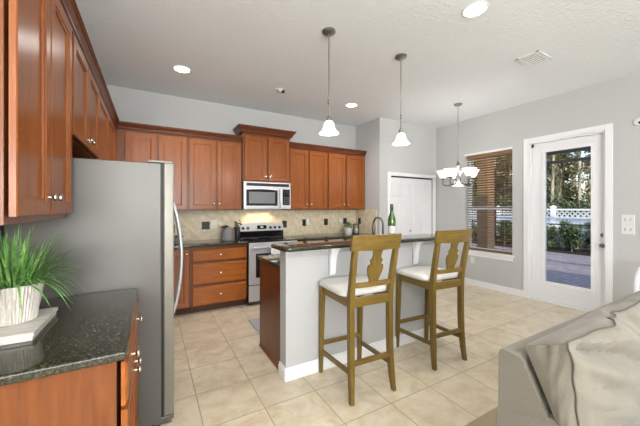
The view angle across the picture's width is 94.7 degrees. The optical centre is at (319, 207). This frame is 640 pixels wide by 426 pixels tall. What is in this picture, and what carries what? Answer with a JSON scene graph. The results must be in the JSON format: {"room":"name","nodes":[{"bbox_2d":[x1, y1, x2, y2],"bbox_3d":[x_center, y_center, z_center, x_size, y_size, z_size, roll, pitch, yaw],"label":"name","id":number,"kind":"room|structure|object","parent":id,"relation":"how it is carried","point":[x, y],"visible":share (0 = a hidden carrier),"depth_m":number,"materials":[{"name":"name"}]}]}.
{"room":"kitchen","nodes":[
{"label":"kitchen","id":0,"kind":"room"},
{"bbox_2d":[0,225,3,270],"bbox_3d":[-2.120,-0.117,2.157,0.100,3.035,3.750,0,0,-30],"label":"wall","id":1,"kind":"structure","parent":0,"point":[1,226],"depth_m":1.64,"materials":[{"name":"grey paint"}]},
{"bbox_2d":[0,0,71,224],"bbox_3d":[-1.299,-0.473,1.205,0.372,1.054,0.775,0,0,-30],"label":"upper cabinet","id":2,"kind":"object","parent":1,"relation":"attached to","point":[36,35],"visible":1,"depth_m":1.13,"materials":[{"name":"brown wood"}]},
{"bbox_2d":[72,33,98,158],"bbox_3d":[-1.732,-0.700,1.963,0.372,0.600,0.964,0,0,-30],"label":"upper cabinet","id":3,"kind":"object","parent":1,"relation":"attached to","point":[85,91],"visible":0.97,"depth_m":1.97,"materials":[{"name":"brown wood"}]},
{"bbox_2d":[95,93,115,159],"bbox_3d":[-2.424,-0.486,3.135,0.335,1.028,1.750,0,0,-30],"label":"upper cabinet","id":4,"kind":"object","parent":1,"relation":"attached to","point":[107,130],"visible":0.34,"depth_m":2.92,"materials":[{"name":"brown wood"}]},
{"bbox_2d":[59,0,242,141],"bbox_3d":[-1.120,-1.043,2.717,1.633,0.084,3.223,0,0,-30],"label":"crown molding","id":5,"kind":"structure","parent":4,"relation":"attached to","point":[70,7],"depth_m":2.65,"materials":[{"name":"brown wood"}]},
{"bbox_2d":[107,85,355,239],"bbox_3d":[-0.492,-0.117,5.305,6.050,3.035,0.100,0,0,-30],"label":"wall","id":6,"kind":"structure","parent":0,"point":[131,105],"depth_m":4.55,"materials":[{"name":"grey paint"}]},
{"bbox_2d":[116,128,187,209],"bbox_3d":[-2.271,-0.486,4.014,0.840,1.028,0.350,0,0,-30],"label":"upper cabinet","id":7,"kind":"object","parent":6,"relation":"attached to","point":[131,145],"visible":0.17,"depth_m":3.94,"materials":[{"name":"brown wood"}]},
{"bbox_2d":[202,222,209,228],"bbox_3d":[-1.746,0.268,4.510,0.115,0.118,0.011,0,0,-30],"label":"power outlet","id":8,"kind":"object","parent":6,"relation":"attached to","point":[205,225],"visible":1,"depth_m":4.51,"materials":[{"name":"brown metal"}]},
{"bbox_2d":[211,220,216,227],"bbox_3d":[-1.642,0.248,4.569,0.082,0.118,0.011,0,0,-30],"label":"switch plate","id":9,"kind":"object","parent":6,"relation":"attached to","point":[213,222],"visible":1,"depth_m":4.57,"materials":[{"name":"white plastic"}]},
{"bbox_2d":[188,136,241,209],"bbox_3d":[-1.579,-0.486,4.410,0.748,1.028,0.350,0,0,-30],"label":"upper cabinet","id":10,"kind":"object","parent":6,"relation":"attached to","point":[214,166],"visible":1,"depth_m":4.27,"materials":[{"name":"brown wood"}]},
{"bbox_2d":[174,209,355,240],"bbox_3d":[-1.147,0.257,4.866,4.278,0.457,0.012,0,0,-30],"label":"backsplash","id":11,"kind":"structure","parent":6,"relation":"attached to","point":[191,221],"depth_m":4.98,"materials":[{"name":"tile"}]},
{"bbox_2d":[240,132,289,182],"bbox_3d":[-0.904,-0.774,4.767,0.770,0.732,0.400,0,0,-30],"label":"upper cabinet","id":12,"kind":"object","parent":6,"relation":"attached to","point":[265,158],"visible":1,"depth_m":4.60,"materials":[{"name":"brown wood"}]},
{"bbox_2d":[233,124,296,138],"bbox_3d":[-0.879,-1.191,4.724,0.938,0.100,0.364,0,0,-30],"label":"crown molding","id":13,"kind":"structure","parent":12,"relation":"attached to","point":[240,128],"depth_m":4.57,"materials":[{"name":"brown wood"}]},
{"bbox_2d":[242,181,290,208],"bbox_3d":[-0.890,-0.194,4.743,0.762,0.417,0.455,0,0,-30],"label":"microwave","id":14,"kind":"object","parent":12,"relation":"attached to","point":[255,195],"visible":1,"depth_m":4.58,"materials":[{"name":"grey metal"}]},
{"bbox_2d":[282,148,326,209],"bbox_3d":[-0.256,-0.486,5.166,0.742,1.028,0.350,0,0,-30],"label":"upper cabinet","id":15,"kind":"object","parent":6,"relation":"attached to","point":[308,168],"visible":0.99,"depth_m":5.05,"materials":[{"name":"brown wood"}]},
{"bbox_2d":[327,152,364,209],"bbox_3d":[0.434,-0.486,5.561,0.840,1.028,0.350,0,0,-30],"label":"upper cabinet","id":16,"kind":"object","parent":6,"relation":"attached to","point":[345,172],"visible":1,"depth_m":5.44,"materials":[{"name":"brown wood"}]},
{"bbox_2d":[290,142,366,155],"bbox_3d":[0.177,-1.043,5.259,1.586,0.084,0.096,0,0,-30],"label":"crown molding","id":17,"kind":"structure","parent":16,"relation":"attached to","point":[292,144],"depth_m":5.19,"materials":[{"name":"brown wood"}]},
{"bbox_2d":[280,245,433,367],"bbox_3d":[0.476,0.868,2.890,1.805,1.064,0.125,0,0,-30],"label":"wall","id":18,"kind":"structure","parent":0,"point":[300,277],"depth_m":2.58,"materials":[{"name":"grey paint"}]},
{"bbox_2d":[328,248,339,274],"bbox_3d":[0.121,0.462,2.559,0.086,0.252,0.070,0,0,-30],"label":"corbel","id":19,"kind":"object","parent":18,"relation":"attached to","point":[333,253],"visible":0.87,"depth_m":2.56,"materials":[{"name":"white wood"}]},
{"bbox_2d":[271,234,434,251],"bbox_3d":[0.507,0.317,2.836,1.965,0.034,0.350,0,0,-30],"label":"countertop","id":20,"kind":"structure","parent":18,"relation":"on","point":[336,243],"depth_m":2.49,"materials":[{"name":"black stone"}]},
{"bbox_2d":[388,204,395,233],"bbox_3d":[0.727,0.130,2.990,0.079,0.339,0.079,0,0,-30],"label":"wine bottle","id":21,"kind":"object","parent":20,"relation":"on","point":[391,219],"visible":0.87,"depth_m":2.96,"materials":[{"name":"green glass"}]},
{"bbox_2d":[412,242,422,263],"bbox_3d":[1.015,0.462,3.070,0.086,0.252,0.070,0,0,-30],"label":"corbel","id":22,"kind":"object","parent":20,"relation":"attached to","point":[416,245],"visible":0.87,"depth_m":3.07,"materials":[{"name":"white wood"}]},
{"bbox_2d":[278,328,437,381],"bbox_3d":[0.480,1.347,2.883,1.837,0.105,0.141,0,0,-30],"label":"baseboard","id":23,"kind":"structure","parent":18,"relation":"attached to","point":[307,368],"depth_m":2.58,"materials":[{"name":"white wood"}]},
{"bbox_2d":[285,241,434,257],"bbox_3d":[0.510,0.371,2.830,1.821,0.069,0.012,0,0,-30],"label":"trim","id":24,"kind":"structure","parent":18,"relation":"attached to","point":[402,245],"depth_m":2.54,"materials":[{"name":"grey paint"}]},
{"bbox_2d":[76,0,639,127],"bbox_3d":[0.615,-1.695,0.466,8.930,0.120,9.600,0,0,-30],"label":"ceiling","id":25,"kind":"structure","parent":0,"point":[237,53],"depth_m":3.10,"materials":[{"name":"white paint"}]},
{"bbox_2d":[173,65,190,72],"bbox_3d":[-1.623,-1.630,3.470,0.196,0.008,0.196,0,0,-30],"label":"recessed light","id":26,"kind":"object","parent":25,"relation":"in","point":[179,68],"visible":1,"depth_m":3.47,"materials":[{"name":"white"}]},
{"bbox_2d":[275,88,284,92],"bbox_3d":[-0.554,-1.615,4.088,0.150,0.038,0.150,0,0,-30],"label":"recessed light","id":27,"kind":"object","parent":25,"relation":"in","point":[279,90],"visible":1,"depth_m":4.05,"materials":[{"name":"white"}]},
{"bbox_2d":[319,27,338,135],"bbox_3d":[0.083,-1.161,2.725,0.184,0.945,0.184,0,0,-30],"label":"pendant light","id":28,"kind":"object","parent":25,"relation":"hanging from","point":[328,129],"visible":1,"depth_m":2.72,"materials":[{"name":"white glass"}]},
{"bbox_2d":[345,103,357,106],"bbox_3d":[0.500,-1.630,4.683,0.196,0.008,0.196,0,0,-30],"label":"recessed light","id":29,"kind":"object","parent":25,"relation":"in","point":[348,104],"visible":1,"depth_m":4.69,"materials":[{"name":"white"}]},
{"bbox_2d":[392,53,409,145],"bbox_3d":[0.871,-1.161,3.174,0.184,0.945,0.184,0,0,-30],"label":"pendant light","id":30,"kind":"object","parent":25,"relation":"hanging from","point":[401,140],"visible":1,"depth_m":3.17,"materials":[{"name":"white glass"}]},
{"bbox_2d":[436,103,479,186],"bbox_3d":[2.161,-0.986,4.624,0.631,1.297,0.637,0,0,-30],"label":"chandelier","id":31,"kind":"object","parent":25,"relation":"hanging from","point":[470,172],"visible":1,"depth_m":4.58,"materials":[{"name":"white glass"}]},
{"bbox_2d":[462,1,488,17],"bbox_3d":[1.277,-1.630,2.430,0.196,0.008,0.196,0,0,-30],"label":"recessed light","id":32,"kind":"object","parent":25,"relation":"in","point":[475,9],"visible":1,"depth_m":2.42,"materials":[{"name":"white"}]},
{"bbox_2d":[515,50,552,66],"bbox_3d":[2.339,-1.629,3.223,0.330,0.011,0.225,0,0,-30],"label":"ceiling vent","id":33,"kind":"object","parent":25,"relation":"in","point":[534,58],"visible":1,"depth_m":3.21,"materials":[{"name":"white metal"}]},
{"bbox_2d":[356,119,375,233],"bbox_3d":[0.915,-0.117,5.694,0.100,3.035,0.620,0,0,-30],"label":"wall","id":34,"kind":"structure","parent":0,"point":[366,132],"depth_m":5.56,"materials":[{"name":"grey paint"}]},
{"bbox_2d":[356,209,376,234],"bbox_3d":[0.874,0.257,5.653,0.012,0.457,0.628,0,0,-30],"label":"backsplash","id":35,"kind":"structure","parent":34,"relation":"attached to","point":[367,216],"depth_m":5.62,"materials":[{"name":"tile"}]},
{"bbox_2d":[160,280,586,425],"bbox_3d":[0.615,1.460,0.466,8.930,0.120,9.600,0,0,-30],"label":"floor","id":36,"kind":"structure","parent":0,"point":[223,376],"depth_m":2.45,"materials":[{"name":"beige tile"}]},
{"bbox_2d":[0,298,142,425],"bbox_3d":[-1.149,0.959,1.249,0.676,0.883,0.880,0,0,-30],"label":"base cabinet","id":37,"kind":"object","parent":36,"relation":"on","point":[105,394],"visible":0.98,"depth_m":0.96,"materials":[{"name":"brown wood"}]},
{"bbox_2d":[0,288,137,385],"bbox_3d":[-1.156,0.500,1.238,0.635,0.031,0.910,0,0,-30],"label":"countertop","id":38,"kind":"structure","parent":37,"relation":"on","point":[96,328],"depth_m":1.08,"materials":[{"name":"stone"}]},
{"bbox_2d":[0,307,57,345],"bbox_3d":[-1.266,0.469,1.135,0.328,0.030,0.323,0,0,-30],"label":"serving board","id":39,"kind":"object","parent":38,"relation":"on","point":[27,331],"visible":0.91,"depth_m":1.11,"materials":[{"name":"white wood"}]},
{"bbox_2d":[0,224,104,326],"bbox_3d":[-1.228,0.259,1.188,0.560,0.388,0.569,0,0,16],"label":"potted grass","id":40,"kind":"object","parent":39,"relation":"on","point":[21,291],"depth_m":1.16,"materials":[{"name":"plant"}]},
{"bbox_2d":[0,280,44,326],"bbox_3d":[-1.229,0.379,1.182,0.185,0.150,0.185,0,0,-30],"label":"pot","id":41,"kind":"object","parent":40,"relation":"attached to","point":[10,310],"depth_m":1.14,"materials":[{"name":"ceramic"}]},
{"bbox_2d":[4,158,182,425],"bbox_3d":[-1.480,0.548,2.135,0.879,1.704,0.905,0,0,-30],"label":"refrigerator","id":42,"kind":"object","parent":36,"relation":"on","point":[120,222],"visible":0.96,"depth_m":1.81,"materials":[{"name":"grey paint"}]},
{"bbox_2d":[174,248,189,315],"bbox_3d":[-2.070,0.959,3.962,0.538,0.883,0.640,0,0,-30],"label":"base cabinet","id":43,"kind":"object","parent":36,"relation":"on","point":[183,305],"visible":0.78,"depth_m":3.81,"materials":[{"name":"brown wood"}]},
{"bbox_2d":[189,244,246,312],"bbox_3d":[-1.507,0.959,4.284,0.750,0.883,0.640,0,0,-30],"label":"base cabinet","id":44,"kind":"object","parent":36,"relation":"on","point":[218,274],"visible":0.99,"depth_m":4.03,"materials":[{"name":"brown wood"}]},
{"bbox_2d":[248,317,259,333],"bbox_3d":[-0.391,1.395,3.612,0.815,0.008,0.620,0,0,-30],"label":"floor mat","id":45,"kind":"object","parent":36,"relation":"on","point":[255,322],"visible":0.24,"depth_m":3.55,"materials":[{"name":"grey fabric"}]},
{"bbox_2d":[239,222,297,303],"bbox_3d":[-0.822,0.819,4.622,0.764,1.163,0.728,0,0,-30],"label":"range","id":46,"kind":"object","parent":36,"relation":"on","point":[265,232],"visible":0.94,"depth_m":4.31,"materials":[{"name":"silver metal"}]},
{"bbox_2d":[240,236,297,242],"bbox_3d":[-0.818,0.488,4.615,0.764,0.012,0.575,0,0,-30],"label":"cooktop","id":47,"kind":"object","parent":46,"relation":"in","point":[250,239],"depth_m":4.51,"materials":[{"name":"black glass"}]},
{"bbox_2d":[271,248,279,254],"bbox_3d":[-0.645,0.653,4.292,0.142,0.204,0.019,0,0,-30],"label":"dish towel","id":48,"kind":"object","parent":46,"relation":"hanging from","point":[273,251],"visible":0.38,"depth_m":4.28,"materials":[{"name":"white fabric"}]},
{"bbox_2d":[259,260,279,369],"bbox_3d":[0.237,0.959,3.181,1.671,0.883,0.615,0,0,-30],"label":"base cabinet","id":49,"kind":"object","parent":36,"relation":"on","point":[269,274],"visible":0.19,"depth_m":2.72,"materials":[{"name":"brown wood"}]},
{"bbox_2d":[258,254,279,268],"bbox_3d":[0.257,0.500,3.177,1.722,0.031,0.588,0,0,-30],"label":"countertop","id":50,"kind":"structure","parent":49,"relation":"on","point":[274,259],"depth_m":2.82,"materials":[{"name":"black stone"}]},
{"bbox_2d":[372,217,383,234],"bbox_3d":[0.708,0.292,3.457,0.116,0.386,0.215,0,0,-30],"label":"faucet","id":51,"kind":"object","parent":50,"relation":"on","point":[375,218],"visible":0.54,"depth_m":3.47,"materials":[{"name":"grey metal"}]},
{"bbox_2d":[319,233,401,406],"bbox_3d":[0.309,0.794,2.357,0.464,1.212,0.598,0,0,-27],"label":"bar stool","id":52,"kind":"object","parent":36,"relation":"on","point":[344,289],"visible":1,"depth_m":2.22,"materials":[{"name":"brown wood"}]},
{"bbox_2d":[319,275,386,296],"bbox_3d":[0.273,0.624,2.428,0.464,0.061,0.438,0,0,-27],"label":"seat cushion","id":53,"kind":"object","parent":52,"relation":"on","point":[338,286],"depth_m":2.30,"materials":[{"name":"white fabric"}]},
{"bbox_2d":[395,229,472,370],"bbox_3d":[1.079,0.794,2.812,0.464,1.212,0.598,0,0,-26],"label":"bar stool","id":54,"kind":"object","parent":36,"relation":"on","point":[425,276],"visible":1,"depth_m":2.68,"materials":[{"name":"brown wood"}]},
{"bbox_2d":[396,265,457,280],"bbox_3d":[1.044,0.624,2.884,0.464,0.061,0.438,0,0,-26],"label":"seat cushion","id":55,"kind":"object","parent":54,"relation":"on","point":[422,272],"depth_m":2.77,"materials":[{"name":"white fabric"}]},
{"bbox_2d":[465,406,497,425],"bbox_3d":[2.353,1.394,1.274,3.250,0.012,2.478,0,0,-30],"label":"area rug","id":56,"kind":"object","parent":36,"relation":"on","point":[489,418],"visible":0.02,"depth_m":1.93,"materials":[{"name":"beige fabric"}]},
{"bbox_2d":[497,290,639,425],"bbox_3d":[1.930,0.901,1.298,2.264,0.972,0.998,0,0,-30],"label":"sofa","id":57,"kind":"object","parent":56,"relation":"on","point":[584,369],"visible":1,"depth_m":1.05,"materials":[{"name":"grey fabric"}]},
{"bbox_2d":[619,293,639,303],"bbox_3d":[1.815,0.663,1.565,0.766,0.486,0.234,0,0,-30],"label":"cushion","id":58,"kind":"object","parent":57,"relation":"on","point":[634,298],"depth_m":1.50,"materials":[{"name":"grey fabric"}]},
{"bbox_2d":[633,267,639,292],"bbox_3d":[3.497,0.999,3.047,0.476,0.803,0.454,0,0,-30],"label":"dining chair","id":59,"kind":"object","parent":36,"relation":"on","point":[636,282],"visible":0.34,"depth_m":3.29,"materials":[{"name":"white fabric"}]},
{"bbox_3d":[-0.277,0.958,4.987,0.528,0.883,0.640,0,0,-30],"label":"base cabinet","id":60,"kind":"object","parent":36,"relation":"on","visible":0},
{"bbox_2d":[285,232,371,240],"bbox_3d":[0.180,0.500,5.250,1.592,0.031,0.638,0,0,-30],"label":"countertop","id":61,"kind":"structure","parent":60,"relation":"on","point":[331,235],"depth_m":5.02,"materials":[{"name":"black stone"}]},
{"bbox_2d":[344,222,353,234],"bbox_3d":[0.531,0.373,5.455,0.234,0.224,0.221,0,0,-30],"label":"potted plant","id":62,"kind":"object","parent":61,"relation":"on","point":[348,230],"visible":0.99,"depth_m":5.40,"materials":[{"name":"green plant"}]},
{"bbox_2d":[353,223,358,233],"bbox_3d":[0.684,0.387,5.574,0.112,0.196,0.112,0,0,-30],"label":"glass jar","id":63,"kind":"object","parent":61,"relation":"on","point":[355,230],"visible":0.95,"depth_m":5.54,"materials":[{"name":"white"}]},
{"bbox_3d":[-2.293,0.958,3.209,0.634,0.883,1.727,0,0,-30],"label":"base cabinet","id":64,"kind":"object","parent":36,"relation":"on","visible":0},
{"bbox_2d":[174,238,247,248],"bbox_3d":[-1.740,0.500,3.522,1.914,0.031,1.732,0,0,-30],"label":"countertop","id":65,"kind":"structure","parent":64,"relation":"on","point":[212,242],"depth_m":4.09,"materials":[{"name":"black stone"}]},
{"bbox_2d":[175,236,183,243],"bbox_3d":[-1.922,0.422,4.027,0.112,0.126,0.112,0,0,-30],"label":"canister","id":66,"kind":"object","parent":65,"relation":"on","point":[176,237],"visible":0.42,"depth_m":3.98,"materials":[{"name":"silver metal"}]},
{"bbox_2d":[212,225,232,240],"bbox_3d":[-1.452,0.370,4.396,0.290,0.230,0.257,0,0,20],"label":"vase","id":67,"kind":"object","parent":65,"relation":"on","point":[226,232],"visible":1,"depth_m":4.34,"materials":[{"name":"grey ceramic"}]},
{"bbox_2d":[233,220,241,239],"bbox_3d":[-1.254,0.333,4.529,0.157,0.303,0.171,0,0,-30],"label":"vase","id":68,"kind":"object","parent":65,"relation":"on","point":[237,229],"visible":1,"depth_m":4.50,"materials":[{"name":"black glass"}]},
{"bbox_2d":[376,117,435,234],"bbox_3d":[1.706,-0.117,5.732,1.510,3.035,0.100,0,0,-30],"label":"wall","id":69,"kind":"structure","parent":0,"point":[419,156],"depth_m":5.54,"materials":[{"name":"grey paint"}]},
{"bbox_2d":[391,176,431,234],"bbox_3d":[1.787,0.396,5.751,1.146,1.985,0.087,0,0,-30],"label":"door","id":70,"kind":"structure","parent":69,"relation":"in","point":[410,196],"depth_m":5.76,"materials":[{"name":"white wood"}]},
{"bbox_2d":[388,172,435,233],"bbox_3d":[1.804,0.367,5.720,1.290,2.065,0.018,0,0,-30],"label":"trim","id":71,"kind":"structure","parent":69,"relation":"attached to","point":[390,174],"depth_m":5.80,"materials":[{"name":"white"}]},
{"bbox_2d":[436,72,639,300],"bbox_3d":[4.426,-0.117,2.645,0.150,3.035,9.400,0,0,-30],"label":"wall","id":72,"kind":"structure","parent":0,"point":[616,101],"depth_m":4.46,"materials":[{"name":"grey paint"}]},
{"bbox_2d":[462,147,514,261],"bbox_3d":[2.950,-0.065,5.162,0.175,1.860,0.895,0,0,-30],"label":"window","id":73,"kind":"structure","parent":72,"relation":"in","point":[493,255],"depth_m":5.18,"materials":[{"name":"white"}]},
{"bbox_2d":[467,149,511,254],"bbox_3d":[2.945,-0.098,5.159,0.060,1.720,0.801,0,0,-30],"label":"window blind","id":74,"kind":"object","parent":73,"relation":"attached to","point":[504,152],"visible":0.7,"depth_m":5.11,"materials":[{"name":"brown wood"}]},
{"bbox_2d":[464,278,522,296],"bbox_3d":[2.789,1.350,5.343,0.015,0.100,1.650,0,0,-30],"label":"baseboard","id":75,"kind":"structure","parent":72,"relation":"attached to","point":[495,287],"depth_m":5.01,"materials":[{"name":"white wood"}]},
{"bbox_2d":[531,133,604,311],"bbox_3d":[3.514,0.209,4.206,0.145,2.382,0.864,0,0,-30],"label":"door","id":76,"kind":"structure","parent":72,"relation":"in","point":[574,297],"depth_m":4.19,"materials":[{"name":"white wood"}]},
{"bbox_2d":[523,123,612,305],"bbox_3d":[3.515,0.163,4.218,0.170,2.475,1.029,0,0,-30],"label":"trim","id":77,"kind":"structure","parent":72,"relation":"attached to","point":[607,129],"depth_m":4.00,"materials":[{"name":"white wood"}]},
{"bbox_2d":[621,224,634,234],"bbox_3d":[3.776,0.262,3.619,0.011,0.118,0.118,0,0,-30],"label":"switch plate","id":78,"kind":"object","parent":72,"relation":"attached to","point":[625,229],"visible":1,"depth_m":3.62,"materials":[{"name":"white plastic"}]},
{"bbox_2d":[621,215,634,224],"bbox_3d":[3.776,0.142,3.619,0.011,0.118,0.118,0,0,-30],"label":"switch plate","id":79,"kind":"object","parent":72,"relation":"attached to","point":[625,219],"visible":1,"depth_m":3.61,"materials":[{"name":"white plastic"}]},
{"bbox_2d":[633,118,639,125],"bbox_3d":[3.813,-1.035,3.533,0.034,0.096,0.096,0,0,-30],"label":"wall sensor","id":80,"kind":"object","parent":72,"relation":"attached to","point":[636,122],"visible":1,"depth_m":3.54,"materials":[{"name":"white plastic"}]},
{"label":"outside","id":81,"kind":"structure","parent":0,"visible":0},
{"bbox_3d":[24.637,1.575,31.358,46.100,0.150,90.000,0,0,-30],"label":"lawn","id":82,"kind":"structure","parent":81,"visible":0},
{"bbox_2d":[472,158,476,213],"bbox_3d":[9.658,-1.239,18.759,2.252,5.488,2.216,0,0,-30],"label":"tree","id":83,"kind":"object","parent":82,"relation":"on","point":[476,158],"visible":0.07,"depth_m":18.09,"materials":[{"name":"green plant"}]},
{"bbox_2d":[494,155,503,185],"bbox_3d":[9.272,-1.454,15.757,0.997,5.911,1.032,0,0,-12],"label":"bare tree","id":84,"kind":"object","parent":82,"relation":"on","point":[496,155],"visible":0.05,"depth_m":15.69,"materials":[{"name":"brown plant"}]},
{"bbox_2d":[496,155,511,214],"bbox_3d":[10.802,-1.338,16.772,2.226,5.686,2.270,0,0,-30],"label":"tree","id":85,"kind":"object","parent":82,"relation":"on","point":[507,155],"visible":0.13,"depth_m":16.76,"materials":[{"name":"green plant"}]},
{"bbox_2d":[496,154,511,195],"bbox_3d":[12.570,-1.927,20.087,2.884,6.863,2.888,0,0,-30],"label":"tree","id":86,"kind":"object","parent":82,"relation":"on","point":[502,154],"visible":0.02,"depth_m":19.47,"materials":[{"name":"green plant"}]},
{"bbox_2d":[497,195,511,214],"bbox_3d":[8.918,0.399,13.727,1.414,2.213,1.432,0,0,-30],"label":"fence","id":87,"kind":"object","parent":82,"relation":"on","point":[500,195],"visible":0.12,"depth_m":13.74,"materials":[{"name":"green plant"}]},
{"bbox_2d":[546,154,562,203],"bbox_3d":[10.651,-1.650,13.503,1.095,6.302,1.008,0,0,-30],"label":"bare tree","id":88,"kind":"object","parent":82,"relation":"on","point":[554,173],"visible":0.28,"depth_m":13.44,"materials":[{"name":"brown plant"}]},
{"bbox_2d":[546,194,571,216],"bbox_3d":[9.671,0.422,12.423,1.417,2.165,1.424,0,0,-27],"label":"shrub","id":89,"kind":"object","parent":82,"relation":"on","point":[553,196],"visible":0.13,"depth_m":12.34,"materials":[{"name":"green plant"}]},
{"bbox_2d":[546,152,587,215],"bbox_3d":[11.926,-1.287,14.758,2.180,5.584,2.185,0,0,-30],"label":"tree","id":90,"kind":"object","parent":82,"relation":"on","point":[560,182],"visible":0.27,"depth_m":14.52,"materials":[{"name":"green plant"}]},
{"bbox_2d":[546,152,588,216],"bbox_3d":[14.055,-1.851,17.574,2.832,6.711,2.864,0,0,-30],"label":"tree","id":91,"kind":"object","parent":82,"relation":"on","point":[564,186],"visible":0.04,"depth_m":17.23,"materials":[{"name":"green plant"}]},
{"bbox_2d":[562,151,590,206],"bbox_3d":[11.118,-1.350,12.564,0.996,5.702,0.849,0,0,13],"label":"bare tree","id":92,"kind":"object","parent":82,"relation":"on","point":[579,168],"visible":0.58,"depth_m":12.56,"materials":[{"name":"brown plant"}]},
{"bbox_2d":[569,195,590,216],"bbox_3d":[10.413,0.489,11.154,1.478,2.032,1.476,0,0,-30],"label":"shrub","id":93,"kind":"object","parent":82,"relation":"on","point":[575,204],"visible":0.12,"depth_m":11.42,"materials":[{"name":"green plant"}]},
{"bbox_2d":[577,150,590,213],"bbox_3d":[21.792,-3.322,22.286,4.548,9.649,4.468,0,0,-30],"label":"tree","id":94,"kind":"object","parent":82,"relation":"on","point":[587,162],"visible":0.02,"depth_m":23.15,"materials":[{"name":"green plant"}]},
{"bbox_2d":[584,163,590,215],"bbox_3d":[13.094,-1.303,12.760,2.243,5.616,2.202,0,0,-30],"label":"tree","id":95,"kind":"object","parent":82,"relation":"on","point":[589,190],"visible":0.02,"depth_m":13.18,"materials":[{"name":"green plant"}]},
{"bbox_2d":[584,150,590,198],"bbox_3d":[18.279,-2.866,17.566,3.399,8.738,3.349,0,0,-30],"label":"tree","id":96,"kind":"object","parent":82,"relation":"on","point":[587,179],"visible":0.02,"depth_m":18.19,"materials":[{"name":"green plant"}]},
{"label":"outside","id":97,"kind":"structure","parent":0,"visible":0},
{"bbox_2d":[472,244,590,288],"bbox_3d":[5.321,1.495,7.649,6.370,0.090,20.000,0,0,-30],"label":"paving","id":98,"kind":"object","parent":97,"point":[563,268],"visible":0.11,"depth_m":7.07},
{"bbox_2d":[477,156,493,248],"bbox_3d":[3.818,-0.025,6.801,0.280,2.950,0.250,0,0,-30],"label":"patio column","id":99,"kind":"structure","parent":98,"relation":"on","point":[480,204],"depth_m":6.70,"materials":[{"name":"brown paint"}]},
{"bbox_2d":[472,146,590,255],"bbox_3d":[5.362,-0.344,9.400,4.440,3.588,15.000,0,0,-30],"label":"screen enclosure","id":100,"kind":"object","parent":98,"relation":"on","point":[588,147],"visible":0.1,"depth_m":9.38,"materials":[{"name":"brown metal"}]},
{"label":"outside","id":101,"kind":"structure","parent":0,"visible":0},
{"bbox_2d":[472,239,590,253],"bbox_3d":[8.588,1.510,10.668,2.300,0.100,22.000,0,0,-30],"label":"planting bed","id":102,"kind":"object","parent":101,"point":[474,240],"visible":0.11,"depth_m":10.38,"materials":[{"name":"brown"}]},
{"bbox_2d":[472,222,476,237],"bbox_3d":[6.601,0.964,12.949,0.646,1.001,0.678,0,0,-30],"label":"shrub","id":103,"kind":"object","parent":102,"relation":"on","point":[473,228],"visible":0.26,"depth_m":12.72,"materials":[{"name":"green plant"}]},
{"bbox_2d":[496,221,511,244],"bbox_3d":[7.309,0.959,11.681,0.657,1.010,0.662,0,0,-30],"label":"shrub","id":104,"kind":"object","parent":102,"relation":"on","point":[508,225],"visible":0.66,"depth_m":11.58,"materials":[{"name":"green plant"}]},
{"bbox_2d":[472,205,590,249],"bbox_3d":[8.272,0.680,12.330,0.170,1.560,17.226,0,0,-30],"label":"vinyl fence","id":105,"kind":"object","parent":102,"relation":"on","point":[553,218],"visible":0.19,"depth_m":11.01,"materials":[{"name":"white plastic"}]},
{"bbox_2d":[546,225,559,248],"bbox_3d":[8.028,0.985,10.435,0.655,0.957,0.674,0,0,-30],"label":"shrub","id":106,"kind":"object","parent":102,"relation":"on","point":[551,234],"visible":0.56,"depth_m":10.32,"materials":[{"name":"green plant"}]},
{"bbox_2d":[559,219,580,248],"bbox_3d":[8.815,0.928,10.482,0.682,1.070,0.705,0,0,-30],"label":"shrub","id":107,"kind":"object","parent":102,"relation":"on","point":[569,222],"visible":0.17,"depth_m":10.50,"materials":[{"name":"green plant"}]},
{"bbox_2d":[558,220,585,251],"bbox_3d":[8.386,0.936,9.814,0.665,1.054,0.644,0,0,-30],"label":"shrub","id":108,"kind":"object","parent":102,"relation":"on","point":[568,232],"visible":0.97,"depth_m":9.74,"materials":[{"name":"green plant"}]},
{"bbox_2d":[583,221,590,248],"bbox_3d":[9.176,0.926,9.854,0.672,1.076,0.712,0,0,-30],"label":"shrub","id":109,"kind":"object","parent":102,"relation":"on","point":[587,240],"visible":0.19,"depth_m":9.96,"materials":[{"name":"green plant"}]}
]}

